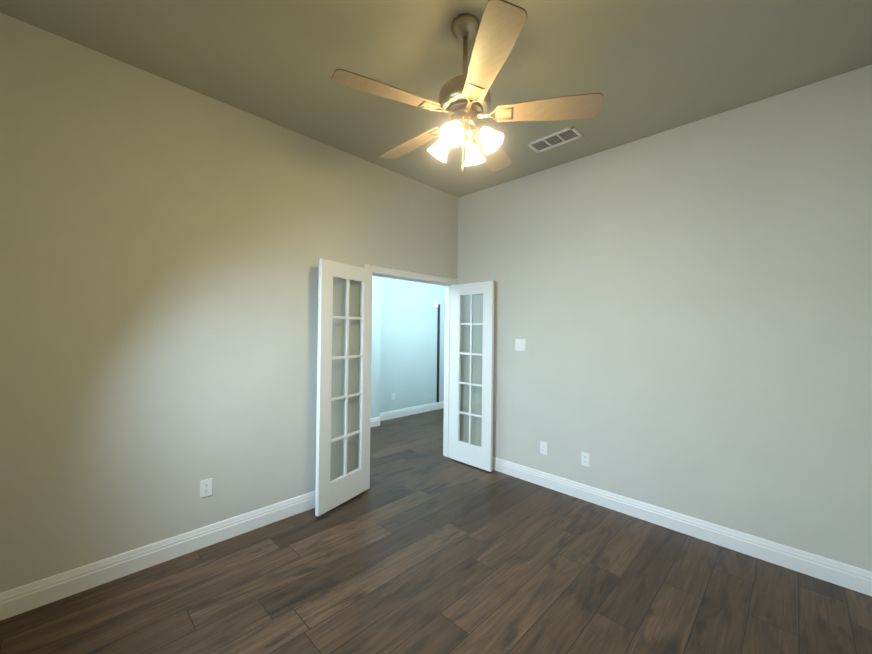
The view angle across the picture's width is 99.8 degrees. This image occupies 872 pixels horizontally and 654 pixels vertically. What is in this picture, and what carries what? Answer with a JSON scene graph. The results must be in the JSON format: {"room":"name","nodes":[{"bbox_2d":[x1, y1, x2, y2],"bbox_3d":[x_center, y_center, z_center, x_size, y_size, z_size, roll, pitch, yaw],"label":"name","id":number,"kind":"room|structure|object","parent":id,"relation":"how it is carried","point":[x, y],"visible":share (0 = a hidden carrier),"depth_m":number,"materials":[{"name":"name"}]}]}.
{"room":"empty room","nodes":[
{"label":"empty room","id":0,"kind":"room"},
{"bbox_2d":[0,12,457,592],"bbox_3d":[-1.046,-0.029,3.068,0.120,3.030,3.560,0,-1,44],"label":"wall","id":1,"kind":"structure","parent":0,"point":[166,246],"depth_m":2.28,"materials":[{"name":"paint"}]},
{"bbox_2d":[0,491,314,620],"bbox_3d":[-1.461,1.410,2.555,0.015,0.133,2.229,0,-1,44],"label":"baseboard","id":2,"kind":"structure","parent":1,"relation":"attached to","point":[29,596],"depth_m":2.21,"materials":[{"name":"white wood"}]},
{"bbox_2d":[200,478,212,497],"bbox_3d":[-1.547,1.085,2.472,0.008,0.116,0.072,0,-1,44],"label":"electrical outlet","id":3,"kind":"object","parent":1,"relation":"attached to","point":[206,488],"visible":1,"depth_m":2.47,"materials":[{"name":"white plastic"}]},
{"bbox_2d":[315,259,372,515],"bbox_3d":[-0.767,0.473,3.131,0.187,2.010,0.598,0,-1,44],"label":"french door","id":4,"kind":"structure","parent":1,"relation":"in","point":[336,492],"depth_m":3.07,"materials":[{"name":"white wood"}]},
{"bbox_2d":[363,264,457,457],"bbox_3d":[-0.266,0.467,3.865,0.156,2.071,1.307,0,-1,44],"label":"door frame","id":5,"kind":"structure","parent":1,"relation":"attached to","point":[447,360],"depth_m":4.26,"materials":[{"name":"white wood"}]},
{"bbox_2d":[450,281,493,471],"bbox_3d":[0.402,0.510,4.040,0.582,1.980,0.095,0,-1,44],"label":"french door","id":6,"kind":"structure","parent":5,"relation":"attached to","point":[472,454],"depth_m":3.99,"materials":[{"name":"white wood"}]},
{"bbox_2d":[371,276,380,417],"bbox_3d":[-2.744,-0.043,3.866,0.200,3.030,5.200,0,-1,44],"label":"wall","id":7,"kind":"structure","parent":0,"point":[375,350],"depth_m":5.59,"materials":[{"name":"paint"}]},
{"bbox_2d":[370,416,381,427],"bbox_3d":[-2.638,1.407,3.825,0.015,0.133,5.095,0,-1,44],"label":"baseboard","id":8,"kind":"structure","parent":7,"relation":"attached to","point":[375,421],"depth_m":5.58,"materials":[{"name":"white wood"}]},
{"bbox_2d":[380,277,444,412],"bbox_3d":[-1.878,-0.023,4.977,0.120,3.030,8.000,0,-1,44],"label":"wall","id":9,"kind":"structure","parent":0,"point":[408,350],"depth_m":6.35,"materials":[{"name":"paint"}]},
{"bbox_2d":[379,401,443,420],"bbox_3d":[-0.069,1.463,6.730,0.015,0.133,2.680,0,-1,44],"label":"baseboard","id":10,"kind":"structure","parent":9,"relation":"attached to","point":[388,415],"depth_m":6.36,"materials":[{"name":"white wood"}]},
{"bbox_2d":[433,301,439,401],"bbox_3d":[-0.002,0.463,6.779,0.034,1.865,0.175,0,-1,44],"label":"door frame","id":11,"kind":"structure","parent":9,"relation":"attached to","point":[435,304],"depth_m":6.81,"materials":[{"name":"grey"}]},
{"bbox_2d":[0,408,871,653],"bbox_3d":[-0.025,1.549,3.127,5.365,0.100,8.000,0,-1,44],"label":"floor","id":12,"kind":"structure","parent":0,"point":[422,544],"depth_m":2.08,"materials":[{"name":"brown wood"}]},
{"bbox_2d":[0,0,871,197],"bbox_3d":[0.013,-1.581,3.154,5.365,0.100,8.000,0,-1,44],"label":"ceiling","id":13,"kind":"structure","parent":0,"point":[646,68],"depth_m":2.09,"materials":[{"name":"paint"}]},
{"bbox_2d":[331,0,603,171],"bbox_3d":[0.114,-1.147,1.899,1.218,0.785,1.274,0,-1,44],"label":"ceiling fan","id":14,"kind":"object","parent":13,"relation":"hanging from","point":[463,104],"visible":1,"depth_m":1.77,"materials":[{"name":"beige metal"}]},
{"bbox_2d":[526,126,583,152],"bbox_3d":[0.960,-1.515,2.980,0.400,0.012,0.200,0,-1,44],"label":"ceiling vent","id":15,"kind":"object","parent":13,"relation":"in","point":[561,137],"visible":1,"depth_m":2.97,"materials":[{"name":"white metal"}]},
{"bbox_2d":[457,65,871,571],"bbox_3d":[1.425,0.003,3.221,3.435,3.030,0.120,0,-1,44],"label":"wall","id":16,"kind":"structure","parent":0,"point":[685,311],"depth_m":2.64,"materials":[{"name":"paint"}]},
{"bbox_2d":[515,339,525,350],"bbox_3d":[0.847,0.179,3.692,0.118,0.118,0.012,0,-1,44],"label":"switch plate","id":17,"kind":"object","parent":16,"relation":"attached to","point":[520,344],"visible":1,"depth_m":3.69,"materials":[{"name":"white plastic"}]},
{"bbox_2d":[540,441,546,454],"bbox_3d":[1.026,1.155,3.500,0.072,0.116,0.008,0,-1,44],"label":"electrical outlet","id":18,"kind":"object","parent":16,"relation":"attached to","point":[543,447],"visible":1,"depth_m":3.50,"materials":[{"name":"white plastic"}]},
{"bbox_2d":[581,452,589,466],"bbox_3d":[1.311,1.161,3.220,0.072,0.116,0.008,0,-1,44],"label":"electrical outlet","id":19,"kind":"object","parent":16,"relation":"attached to","point":[585,459],"visible":1,"depth_m":3.22,"materials":[{"name":"white plastic"}]},
{"bbox_2d":[492,457,871,595],"bbox_3d":[1.345,1.450,3.176,3.150,0.133,0.015,0,-1,44],"label":"baseboard","id":20,"kind":"structure","parent":16,"relation":"attached to","point":[851,577],"depth_m":2.59,"materials":[{"name":"white wood"}]}
]}

